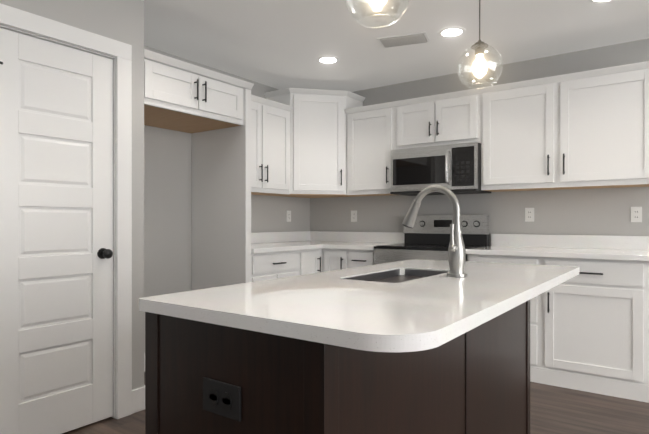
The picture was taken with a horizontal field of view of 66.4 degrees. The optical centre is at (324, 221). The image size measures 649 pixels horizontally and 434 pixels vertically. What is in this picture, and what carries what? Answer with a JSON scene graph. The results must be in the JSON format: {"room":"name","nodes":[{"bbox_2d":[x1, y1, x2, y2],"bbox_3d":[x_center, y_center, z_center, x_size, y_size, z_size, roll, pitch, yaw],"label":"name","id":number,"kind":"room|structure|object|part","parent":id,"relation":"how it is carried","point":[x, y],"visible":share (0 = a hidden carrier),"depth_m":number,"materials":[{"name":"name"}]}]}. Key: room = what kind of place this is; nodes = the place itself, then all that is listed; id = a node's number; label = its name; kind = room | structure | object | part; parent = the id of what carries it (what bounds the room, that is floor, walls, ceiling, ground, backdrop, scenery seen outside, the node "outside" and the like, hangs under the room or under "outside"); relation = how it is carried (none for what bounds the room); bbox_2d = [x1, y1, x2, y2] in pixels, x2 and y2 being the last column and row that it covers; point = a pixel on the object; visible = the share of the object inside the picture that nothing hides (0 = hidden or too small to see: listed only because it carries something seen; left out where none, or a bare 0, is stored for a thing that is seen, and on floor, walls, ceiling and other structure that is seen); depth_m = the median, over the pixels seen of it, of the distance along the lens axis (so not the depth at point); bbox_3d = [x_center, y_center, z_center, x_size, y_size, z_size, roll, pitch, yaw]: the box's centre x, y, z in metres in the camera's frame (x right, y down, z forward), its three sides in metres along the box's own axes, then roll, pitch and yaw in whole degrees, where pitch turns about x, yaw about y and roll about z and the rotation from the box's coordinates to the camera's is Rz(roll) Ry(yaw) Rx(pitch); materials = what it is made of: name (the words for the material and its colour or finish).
{"room":"kitchen","nodes":[
{"label":"kitchen","id":0,"kind":"room"},
{"bbox_2d":[0,0,143,418],"bbox_3d":[-1.964,-0.099,2.304,0.658,2.440,2.112,0,0,36],"label":"wall","id":1,"kind":"structure","parent":0,"point":[121,20],"depth_m":2.91,"materials":[{"name":"paint"}]},
{"bbox_2d":[0,28,112,433],"bbox_3d":[-1.369,0.093,2.563,0.110,2.032,0.616,0,0,36],"label":"pantry door","id":2,"kind":"structure","parent":1,"relation":"in","point":[56,238],"depth_m":2.56,"materials":[{"name":"white wood"}]},
{"bbox_2d":[0,3,131,418],"bbox_3d":[-1.396,0.048,2.613,0.133,2.146,0.759,0,0,36],"label":"door frame","id":3,"kind":"structure","parent":1,"relation":"attached to","point":[121,52],"depth_m":2.82,"materials":[{"name":"white wood"}]},
{"bbox_2d":[132,353,144,413],"bbox_3d":[1.335,1.055,1.459,7.000,0.135,4.600,0,0,36],"label":"baseboard","id":4,"kind":"structure","parent":1,"relation":"attached to","point":[138,399],"depth_m":2.92,"materials":[{"name":"white wood"}]},
{"bbox_2d":[144,46,309,352],"bbox_3d":[-2.546,-0.099,2.162,0.120,2.440,8.000,0,0,36],"label":"wall","id":5,"kind":"structure","parent":0,"point":[167,211],"depth_m":3.94,"materials":[{"name":"paint"}]},
{"bbox_2d":[144,49,253,132],"bbox_3d":[-1.069,-0.880,3.543,0.654,0.316,0.939,0,0,36],"label":"upper cabinet","id":6,"kind":"object","parent":5,"relation":"attached to","point":[182,96],"visible":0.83,"depth_m":3.36,"materials":[{"name":"white wood"}]},
{"bbox_2d":[251,95,292,194],"bbox_3d":[-0.662,-0.660,4.358,0.359,0.814,0.828,0,0,36],"label":"upper cabinet","id":7,"kind":"object","parent":5,"relation":"attached to","point":[270,147],"visible":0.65,"depth_m":4.39,"materials":[{"name":"white wood"}]},
{"bbox_2d":[286,211,290,221],"bbox_3d":[-0.366,-0.056,5.075,0.008,0.114,0.070,0,0,36],"label":"electrical outlet","id":8,"kind":"object","parent":5,"relation":"attached to","point":[288,216],"visible":1,"depth_m":5.07,"materials":[{"name":"white plastic"}]},
{"bbox_2d":[62,372,648,433],"bbox_3d":[0.327,1.164,0.164,7.120,0.080,8.120,0,0,36],"label":"floor","id":9,"kind":"structure","parent":0,"point":[557,410],"depth_m":2.85,"materials":[{"name":"brown wood"}]},
{"bbox_2d":[192,88,250,289],"bbox_3d":[-0.823,0.061,3.916,0.617,2.117,0.059,0,0,36],"label":"panel","id":10,"kind":"object","parent":9,"relation":"on","point":[221,207],"visible":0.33,"depth_m":3.86,"materials":[{"name":"white wood"}]},
{"bbox_2d":[251,250,306,281],"bbox_3d":[-0.610,0.681,4.211,0.617,0.876,0.666,0,0,36],"label":"base cabinet","id":11,"kind":"object","parent":9,"relation":"on","point":[272,265],"depth_m":4.01,"materials":[{"name":"white wood"}]},
{"bbox_2d":[307,249,314,273],"bbox_3d":[-0.399,0.680,4.504,0.617,0.876,0.355,0,0,36],"label":"base cabinet","id":12,"kind":"object","parent":9,"relation":"on","point":[310,252],"depth_m":4.37,"materials":[{"name":"white wood"}]},
{"bbox_2d":[139,303,529,433],"bbox_3d":[0.225,0.672,1.710,0.556,0.899,1.550,0,0,36],"label":"kitchen island","id":13,"kind":"object","parent":9,"relation":"on","point":[203,375],"depth_m":1.14,"materials":[{"name":"brown wood"}]},
{"bbox_2d":[139,259,578,362],"bbox_3d":[0.309,0.207,1.678,0.758,0.030,1.615,0,0,36],"label":"island countertop","id":14,"kind":"structure","parent":13,"relation":"on","point":[409,319],"depth_m":1.21,"materials":[{"name":"white stone"}]},
{"bbox_2d":[347,267,434,282],"bbox_3d":[0.273,0.310,1.806,0.246,0.228,0.496,0,0,36],"label":"sink","id":15,"kind":"object","parent":14,"relation":"in","point":[400,272],"depth_m":1.99,"materials":[{"name":"grey metal"}]},
{"bbox_2d":[402,185,466,276],"bbox_3d":[0.387,0.030,1.779,0.243,0.322,0.087,0,0,36],"label":"faucet","id":16,"kind":"object","parent":14,"relation":"on","point":[456,255],"visible":1,"depth_m":1.73,"materials":[{"name":"silver metal"}]},
{"bbox_2d":[331,249,354,270],"bbox_3d":[0.295,0.680,4.661,0.363,0.876,0.618,0,0,36],"label":"base cabinet","id":17,"kind":"object","parent":9,"relation":"on","point":[340,258],"depth_m":4.37,"materials":[{"name":"white wood"}]},
{"bbox_2d":[251,231,403,253],"bbox_3d":[-0.134,0.172,4.404,1.167,0.138,1.539,0,0,36],"label":"countertop","id":18,"kind":"structure","parent":17,"relation":"on","point":[264,242],"depth_m":4.80,"materials":[{"name":"stone"}]},
{"bbox_2d":[355,250,375,266],"bbox_3d":[0.465,0.680,4.538,0.350,0.876,0.618,0,0,36],"label":"base cabinet","id":19,"kind":"object","parent":9,"relation":"on","point":[362,257],"depth_m":4.25,"materials":[{"name":"white wood"}]},
{"bbox_2d":[374,215,488,264],"bbox_3d":[0.890,0.530,4.156,0.774,1.178,0.696,0,0,36],"label":"range","id":20,"kind":"object","parent":9,"relation":"on","point":[426,236],"visible":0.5,"depth_m":4.21,"materials":[{"name":"silver metal"}]},
{"bbox_2d":[467,254,648,402],"bbox_3d":[1.719,0.681,3.611,1.192,0.877,0.655,0,0,36],"label":"base cabinet","id":21,"kind":"object","parent":9,"relation":"on","point":[589,327],"visible":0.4,"depth_m":3.23,"materials":[{"name":"white wood"}]},
{"bbox_2d":[465,234,648,260],"bbox_3d":[1.728,0.173,3.611,1.210,0.138,0.642,0,0,36],"label":"countertop","id":22,"kind":"structure","parent":21,"relation":"on","point":[629,248],"depth_m":3.66,"materials":[{"name":"stone"}]},
{"bbox_2d":[143,0,648,91],"bbox_3d":[0.327,-1.366,0.161,7.120,0.100,8.120,0,0,36],"label":"ceiling","id":23,"kind":"structure","parent":0,"point":[280,44],"depth_m":3.50,"materials":[{"name":"paint"}]},
{"bbox_2d":[317,56,339,63],"bbox_3d":[0.029,-1.317,4.039,0.188,0.006,0.188,0,0,36],"label":"recessed light","id":24,"kind":"object","parent":23,"relation":"in","point":[327,59],"visible":0.94,"depth_m":4.02,"materials":[{"name":"white"}]},
{"bbox_2d":[344,0,409,27],"bbox_3d":[0.147,-0.937,1.383,0.187,0.760,0.187,0,0,36],"label":"pendant light","id":25,"kind":"object","parent":23,"relation":"hanging from","point":[376,4],"visible":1,"depth_m":1.38,"materials":[{"name":"clear glass"}]},
{"bbox_2d":[377,32,429,47],"bbox_3d":[0.574,-1.313,3.597,0.350,0.012,0.190,0,0,21],"label":"ceiling vent","id":26,"kind":"object","parent":23,"relation":"in","point":[403,40],"visible":1,"depth_m":3.58,"materials":[{"name":"grey metal"}]},
{"bbox_2d":[438,27,465,36],"bbox_3d":[0.884,-1.316,3.446,0.188,0.006,0.188,0,0,36],"label":"recessed light","id":27,"kind":"object","parent":23,"relation":"in","point":[451,31],"visible":1,"depth_m":3.43,"materials":[{"name":"white"}]},
{"bbox_2d":[457,0,502,88],"bbox_3d":[0.652,-0.943,2.082,0.187,0.750,0.187,0,0,36],"label":"pendant light","id":28,"kind":"object","parent":23,"relation":"hanging from","point":[479,66],"visible":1,"depth_m":2.06,"materials":[{"name":"clear glass"}]},
{"bbox_3d":[0.652,-0.652,2.082,0.187,0.168,0.187,0,0,36],"label":"globe","id":29,"kind":"part","parent":28,"relation":"part of","materials":[{"name":"clear glass"}]},
{"bbox_2d":[588,0,611,2],"bbox_3d":[1.641,-1.316,2.888,0.188,0.006,0.188,0,0,36],"label":"recessed light","id":30,"kind":"object","parent":23,"relation":"in","point":[595,1],"visible":1,"depth_m":2.96,"materials":[{"name":"white"}]},
{"bbox_2d":[310,38,648,245],"bbox_3d":[2.667,-0.100,3.407,7.120,2.440,0.120,0,0,36],"label":"wall","id":31,"kind":"structure","parent":0,"point":[600,211],"depth_m":4.09,"materials":[{"name":"paint"}]},
{"bbox_2d":[264,88,364,197],"bbox_3d":[-0.086,-0.747,4.864,0.701,0.986,0.731,0,0,36],"label":"upper cabinet","id":32,"kind":"object","parent":31,"relation":"attached to","point":[317,143],"visible":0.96,"depth_m":4.67,"materials":[{"name":"white wood"}]},
{"bbox_2d":[351,211,356,221],"bbox_3d":[0.298,-0.056,5.037,0.070,0.114,0.008,0,0,36],"label":"electrical outlet","id":33,"kind":"object","parent":31,"relation":"attached to","point":[353,216],"visible":1,"depth_m":5.03,"materials":[{"name":"white plastic"}]},
{"bbox_2d":[345,102,393,195],"bbox_3d":[0.502,-0.660,4.692,0.519,0.802,0.321,0,0,36],"label":"upper cabinet","id":34,"kind":"object","parent":31,"relation":"attached to","point":[369,128],"depth_m":4.57,"materials":[{"name":"white wood"}]},
{"bbox_2d":[393,88,480,149],"bbox_3d":[1.025,-0.850,4.315,0.768,0.422,0.321,0,0,36],"label":"upper cabinet","id":35,"kind":"object","parent":31,"relation":"attached to","point":[455,117],"depth_m":4.17,"materials":[{"name":"white wood"}]},
{"bbox_2d":[390,142,490,195],"bbox_3d":[0.987,-0.435,4.263,0.762,0.388,0.452,0,0,36],"label":"microwave","id":36,"kind":"object","parent":35,"relation":"attached to","point":[455,168],"visible":1,"depth_m":4.10,"materials":[{"name":"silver metal"}]},
{"bbox_2d":[481,76,556,191],"bbox_3d":[1.566,-0.660,3.925,0.564,0.802,0.321,0,0,36],"label":"upper cabinet","id":37,"kind":"object","parent":31,"relation":"attached to","point":[519,119],"depth_m":3.79,"materials":[{"name":"white wood"}]},
{"bbox_2d":[525,208,533,221],"bbox_3d":[1.674,-0.057,4.044,0.070,0.114,0.008,0,0,36],"label":"electrical outlet","id":38,"kind":"object","parent":31,"relation":"attached to","point":[529,214],"visible":1,"depth_m":4.04,"materials":[{"name":"white plastic"}]},
{"bbox_2d":[557,61,648,188],"bbox_3d":[2.045,-0.659,3.579,0.617,0.802,0.321,0,0,36],"label":"upper cabinet","id":39,"kind":"object","parent":31,"relation":"attached to","point":[588,129],"depth_m":3.46,"materials":[{"name":"white wood"}]},
{"bbox_2d":[631,207,641,221],"bbox_3d":[2.272,-0.052,3.612,0.070,0.114,0.008,0,0,36],"label":"electrical outlet","id":40,"kind":"object","parent":31,"relation":"attached to","point":[636,214],"visible":1,"depth_m":3.61,"materials":[{"name":"white plastic"}]}
]}

